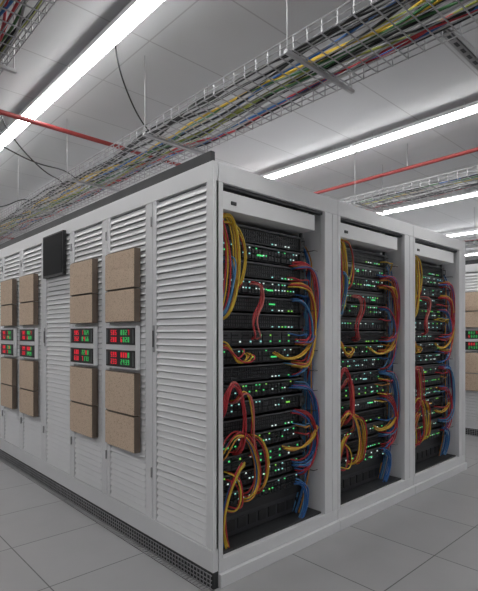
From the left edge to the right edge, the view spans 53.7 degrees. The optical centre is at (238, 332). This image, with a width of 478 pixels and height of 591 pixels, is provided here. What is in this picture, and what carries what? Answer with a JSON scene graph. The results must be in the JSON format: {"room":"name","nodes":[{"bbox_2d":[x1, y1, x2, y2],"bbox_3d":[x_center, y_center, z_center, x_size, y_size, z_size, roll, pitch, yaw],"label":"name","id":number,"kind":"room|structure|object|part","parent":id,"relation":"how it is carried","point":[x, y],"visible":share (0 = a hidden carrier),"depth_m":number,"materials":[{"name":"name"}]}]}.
{"room":"server room","nodes":[
{"label":"server room","id":0,"kind":"room"},
{"bbox_2d":[0,0,477,260],"bbox_3d":[-1.048,-1.815,8.109,16.400,0.100,18.000,0,0,-43],"label":"ceiling","id":1,"kind":"structure","parent":0,"point":[187,46],"depth_m":3.58,"materials":[{"name":"white paint"}]},
{"bbox_2d":[0,125,17,150],"bbox_3d":[-2.282,-1.718,4.372,0.090,0.095,1.185,0,0,-43],"label":"led light","id":2,"kind":"object","parent":1,"relation":"hanging from","point":[5,137],"visible":0.77,"depth_m":4.03,"materials":[{"name":"white plastic"}]},
{"bbox_2d":[0,0,57,74],"bbox_3d":[-3.883,-1.510,4.938,0.510,0.510,13.204,0,0,-43],"label":"cable tray","id":3,"kind":"object","parent":1,"relation":"hanging from","point":[11,37],"visible":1,"depth_m":2.00,"materials":[{"name":"metal"}]},
{"bbox_2d":[9,65,79,132],"bbox_3d":[-1.467,-1.718,3.492,0.090,0.095,1.185,0,0,-43],"label":"led light","id":4,"kind":"object","parent":1,"relation":"hanging from","point":[65,78],"visible":0.78,"depth_m":3.36,"materials":[{"name":"white plastic"}]},
{"bbox_2d":[0,45,174,206],"bbox_3d":[-1.565,-1.444,3.663,1.306,0.642,2.329,0,0,-43],"label":"power cable","id":5,"kind":"object","parent":1,"relation":"hanging from","point":[31,160],"visible":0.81,"depth_m":3.35,"materials":[{"name":"black rubber"}]},
{"bbox_2d":[69,0,163,75],"bbox_3d":[-0.651,-1.718,2.612,0.090,0.095,1.185,0,0,-43],"label":"led light","id":6,"kind":"object","parent":1,"relation":"hanging from","point":[135,11],"visible":1,"depth_m":2.65,"materials":[{"name":"white plastic"}]},
{"bbox_2d":[0,0,477,242],"bbox_3d":[-2.961,-1.510,5.929,0.530,0.510,13.005,0,0,-43],"label":"cable tray","id":7,"kind":"object","parent":1,"relation":"hanging from","point":[421,32],"visible":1,"depth_m":2.52,"materials":[{"name":"metal"}]},
{"bbox_2d":[0,109,477,238],"bbox_3d":[-4.263,-1.617,5.131,7.614,0.296,17.980,0,0,-43],"label":"pipe","id":8,"kind":"object","parent":1,"relation":"hanging from","point":[2,112],"visible":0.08,"depth_m":4.00,"materials":[{"name":"metal"}]},
{"bbox_2d":[260,144,354,178],"bbox_3d":[0.645,-1.718,4.766,0.090,0.095,1.185,0,0,-43],"label":"led light","id":9,"kind":"object","parent":1,"relation":"hanging from","point":[348,149],"visible":0.81,"depth_m":4.65,"materials":[{"name":"white plastic"}]},
{"bbox_2d":[375,209,391,214],"bbox_3d":[1.706,-1.718,6.976,0.090,0.095,1.185,0,0,-43],"label":"led light","id":10,"kind":"object","parent":1,"relation":"hanging from","point":[386,211],"visible":0.21,"depth_m":6.57,"materials":[{"name":"white plastic"}]},
{"bbox_2d":[338,165,477,213],"bbox_3d":[-1.229,-1.510,7.532,0.530,0.510,13.003,0,0,-43],"label":"cable tray","id":11,"kind":"object","parent":1,"relation":"hanging from","point":[381,198],"visible":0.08,"depth_m":4.39,"materials":[{"name":"metal"}]},
{"bbox_2d":[352,100,477,150],"bbox_3d":[1.460,-1.718,3.886,0.090,0.095,1.185,0,0,-43],"label":"led light","id":12,"kind":"object","parent":1,"relation":"hanging from","point":[471,108],"visible":1,"depth_m":3.84,"materials":[{"name":"white plastic"}]},
{"bbox_2d":[390,190,477,212],"bbox_3d":[2.521,-1.718,6.096,0.090,0.095,1.185,0,0,-43],"label":"led light","id":13,"kind":"object","parent":1,"relation":"hanging from","point":[471,193],"visible":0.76,"depth_m":6.04,"materials":[{"name":"white plastic"}]},
{"bbox_2d":[409,0,477,69],"bbox_3d":[1.732,-1.574,2.901,3.000,0.382,0.040,0,0,-43],"label":"channel","id":14,"kind":"object","parent":1,"relation":"hanging from","point":[459,43],"visible":0.62,"depth_m":2.28,"materials":[{"name":"metal"}]},
{"bbox_2d":[437,207,477,250],"bbox_3d":[0.935,-1.510,9.537,0.530,0.510,13.002,0,0,-43],"label":"cable tray","id":15,"kind":"object","parent":1,"relation":"hanging from","point":[474,242],"visible":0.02,"depth_m":6.74,"materials":[{"name":"metal"}]},
{"bbox_2d":[437,237,477,250],"bbox_3d":[0.935,-1.313,9.537,0.458,0.071,13.000,0,0,-43],"label":"basket","id":16,"kind":"object","parent":15,"relation":"on","point":[474,242],"depth_m":6.78,"materials":[{"name":"metal"}]},
{"bbox_2d":[443,229,477,236],"bbox_3d":[3.560,-1.718,8.285,0.090,0.095,1.185,0,0,-43],"label":"led light","id":17,"kind":"object","parent":1,"relation":"hanging from","point":[468,231],"visible":0.42,"depth_m":8.00,"materials":[{"name":"white plastic"}]},
{"bbox_2d":[465,252,477,255],"bbox_3d":[4.976,-1.718,10.141,0.090,0.095,1.185,0,0,-43],"label":"led light","id":18,"kind":"object","parent":1,"relation":"hanging from","point":[471,253],"visible":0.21,"depth_m":10.08,"materials":[{"name":"white plastic"}]},
{"bbox_2d":[0,435,477,590],"bbox_3d":[-1.048,1.365,8.109,16.400,0.100,18.000,0,0,-43],"label":"floor","id":19,"kind":"structure","parent":0,"point":[427,540],"depth_m":2.83,"materials":[{"name":"tile"}]},
{"bbox_2d":[0,151,217,590],"bbox_3d":[-1.150,0.188,5.808,3.216,2.255,6.363,0,0,-43],"label":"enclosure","id":20,"kind":"object","parent":19,"relation":"on","point":[163,496],"visible":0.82,"depth_m":2.86,"materials":[{"name":"metal"}]},
{"bbox_2d":[1,357,16,408],"bbox_3d":[-2.322,0.495,4.737,0.045,0.490,0.405,0,0,-43],"label":"acoustic panel","id":21,"kind":"object","parent":20,"relation":"attached to","point":[8,365],"visible":1,"depth_m":4.63,"materials":[{"name":"beige fabric"}]},
{"bbox_2d":[1,279,16,325],"bbox_3d":[-2.322,-0.297,4.737,0.045,0.455,0.405,0,0,-43],"label":"acoustic panel","id":22,"kind":"object","parent":20,"relation":"attached to","point":[8,287],"visible":1,"depth_m":4.64,"materials":[{"name":"beige fabric"}]},
{"bbox_2d":[1,328,16,356],"bbox_3d":[-2.317,0.092,4.742,0.038,0.275,0.385,0,0,-43],"label":"display unit","id":23,"kind":"object","parent":20,"relation":"attached to","point":[8,336],"visible":1,"depth_m":4.67,"materials":[{"name":"black plastic"}]},
{"bbox_2d":[19,359,37,416],"bbox_3d":[-1.933,0.495,4.317,0.045,0.490,0.405,0,0,-43],"label":"acoustic panel","id":24,"kind":"object","parent":20,"relation":"attached to","point":[28,369],"visible":1,"depth_m":4.24,"materials":[{"name":"beige fabric"}]},
{"bbox_2d":[19,273,37,325],"bbox_3d":[-1.933,-0.297,4.317,0.045,0.455,0.405,0,0,-43],"label":"acoustic panel","id":25,"kind":"object","parent":20,"relation":"attached to","point":[28,284],"visible":1,"depth_m":4.24,"materials":[{"name":"beige fabric"}]},
{"bbox_2d":[20,328,37,358],"bbox_3d":[-1.928,0.092,4.322,0.038,0.275,0.385,0,0,-43],"label":"display unit","id":26,"kind":"object","parent":20,"relation":"attached to","point":[28,336],"visible":1,"depth_m":4.27,"materials":[{"name":"black plastic"}]},
{"bbox_2d":[43,230,65,278],"bbox_3d":[-1.525,-0.640,3.890,0.031,0.350,0.420,0,0,-43],"label":"monitor","id":27,"kind":"object","parent":20,"relation":"attached to","point":[54,245],"visible":1,"depth_m":3.84,"materials":[{"name":"black plastic"}]},
{"bbox_2d":[70,365,97,437],"bbox_3d":[-1.154,0.495,3.476,0.045,0.490,0.405,0,0,-43],"label":"acoustic panel","id":28,"kind":"object","parent":20,"relation":"attached to","point":[83,380],"visible":1,"depth_m":3.40,"materials":[{"name":"beige fabric"}]},
{"bbox_2d":[70,258,97,323],"bbox_3d":[-1.154,-0.297,3.476,0.045,0.455,0.405,0,0,-43],"label":"acoustic panel","id":29,"kind":"object","parent":20,"relation":"attached to","point":[83,274],"visible":1,"depth_m":3.40,"materials":[{"name":"beige fabric"}]},
{"bbox_2d":[71,327,97,365],"bbox_3d":[-1.149,0.092,3.481,0.038,0.275,0.385,0,0,-43],"label":"display unit","id":30,"kind":"object","parent":20,"relation":"attached to","point":[84,340],"visible":1,"depth_m":3.42,"materials":[{"name":"black plastic"}]},
{"bbox_3d":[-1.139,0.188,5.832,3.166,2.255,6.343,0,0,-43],"label":"roof panel","id":31,"kind":"part","parent":20,"relation":"part of","materials":[{"name":"metal"}]},
{"bbox_2d":[0,449,217,590],"bbox_3d":[-2.300,1.272,4.743,0.082,0.085,6.363,0,0,-43],"label":"grille","id":32,"kind":"object","parent":20,"relation":"attached to","point":[208,577],"depth_m":3.07,"materials":[{"name":"metal"}]},
{"bbox_2d":[105,370,139,453],"bbox_3d":[-0.765,0.495,3.056,0.045,0.490,0.405,0,0,-43],"label":"acoustic panel","id":33,"kind":"object","parent":20,"relation":"attached to","point":[122,388],"visible":1,"depth_m":3.00,"materials":[{"name":"beige fabric"}]},
{"bbox_2d":[105,247,139,322],"bbox_3d":[-0.765,-0.297,3.056,0.045,0.455,0.405,0,0,-43],"label":"acoustic panel","id":34,"kind":"object","parent":20,"relation":"attached to","point":[122,268],"visible":1,"depth_m":3.00,"materials":[{"name":"beige fabric"}]},
{"bbox_2d":[106,326,139,369],"bbox_3d":[-0.759,0.092,3.061,0.038,0.275,0.385,0,0,-43],"label":"display unit","id":35,"kind":"object","parent":20,"relation":"attached to","point":[122,342],"visible":1,"depth_m":3.02,"materials":[{"name":"black plastic"}]},
{"bbox_2d":[218,162,339,587],"bbox_3d":[-0.090,0.215,3.191,1.040,2.200,1.118,0,0,-43],"label":"rack","id":36,"kind":"object","parent":19,"relation":"on","point":[278,261],"visible":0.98,"depth_m":2.87,"materials":[{"name":"metal"}]},
{"bbox_2d":[305,201,414,530],"bbox_3d":[0.675,0.215,3.899,1.040,2.200,1.118,0,0,-43],"label":"rack","id":37,"kind":"object","parent":19,"relation":"on","point":[375,268],"visible":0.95,"depth_m":3.62,"materials":[{"name":"metal"}]},
{"bbox_2d":[383,225,466,493],"bbox_3d":[1.440,0.215,4.608,1.040,2.200,1.118,0,0,-43],"label":"rack","id":38,"kind":"object","parent":19,"relation":"on","point":[438,275],"visible":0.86,"depth_m":4.38,"materials":[{"name":"metal"}]},
{"bbox_2d":[465,259,477,436],"bbox_3d":[2.560,0.188,8.836,3.216,2.255,6.363,0,0,-43],"label":"enclosure","id":39,"kind":"object","parent":19,"relation":"on","point":[471,266],"visible":0.02,"depth_m":6.08,"materials":[{"name":"metal"}]},
{"bbox_2d":[465,352,477,390],"bbox_3d":[2.946,0.495,6.084,0.045,0.490,0.405,0,0,-43],"label":"acoustic panel","id":40,"kind":"object","parent":39,"relation":"attached to","point":[471,358],"visible":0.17,"depth_m":6.03,"materials":[{"name":"beige fabric"}]},
{"bbox_2d":[465,292,477,327],"bbox_3d":[2.946,-0.297,6.084,0.045,0.455,0.405,0,0,-43],"label":"acoustic panel","id":41,"kind":"object","parent":39,"relation":"attached to","point":[471,298],"visible":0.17,"depth_m":6.03,"materials":[{"name":"beige fabric"}]},
{"bbox_2d":[465,329,477,350],"bbox_3d":[2.951,0.092,6.089,0.038,0.275,0.385,0,0,-43],"label":"display unit","id":42,"kind":"object","parent":39,"relation":"attached to","point":[471,335],"visible":0.59,"depth_m":6.04,"materials":[{"name":"black plastic"}]},
{"bbox_3d":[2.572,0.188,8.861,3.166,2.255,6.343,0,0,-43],"label":"roof panel","id":43,"kind":"part","parent":39,"relation":"part of","materials":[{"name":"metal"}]},
{"bbox_2d":[465,428,477,436],"bbox_3d":[1.411,1.272,7.771,0.082,0.085,6.363,0,0,-43],"label":"grille","id":44,"kind":"object","parent":39,"relation":"attached to","point":[468,431],"depth_m":6.07,"materials":[{"name":"metal"}]}
]}

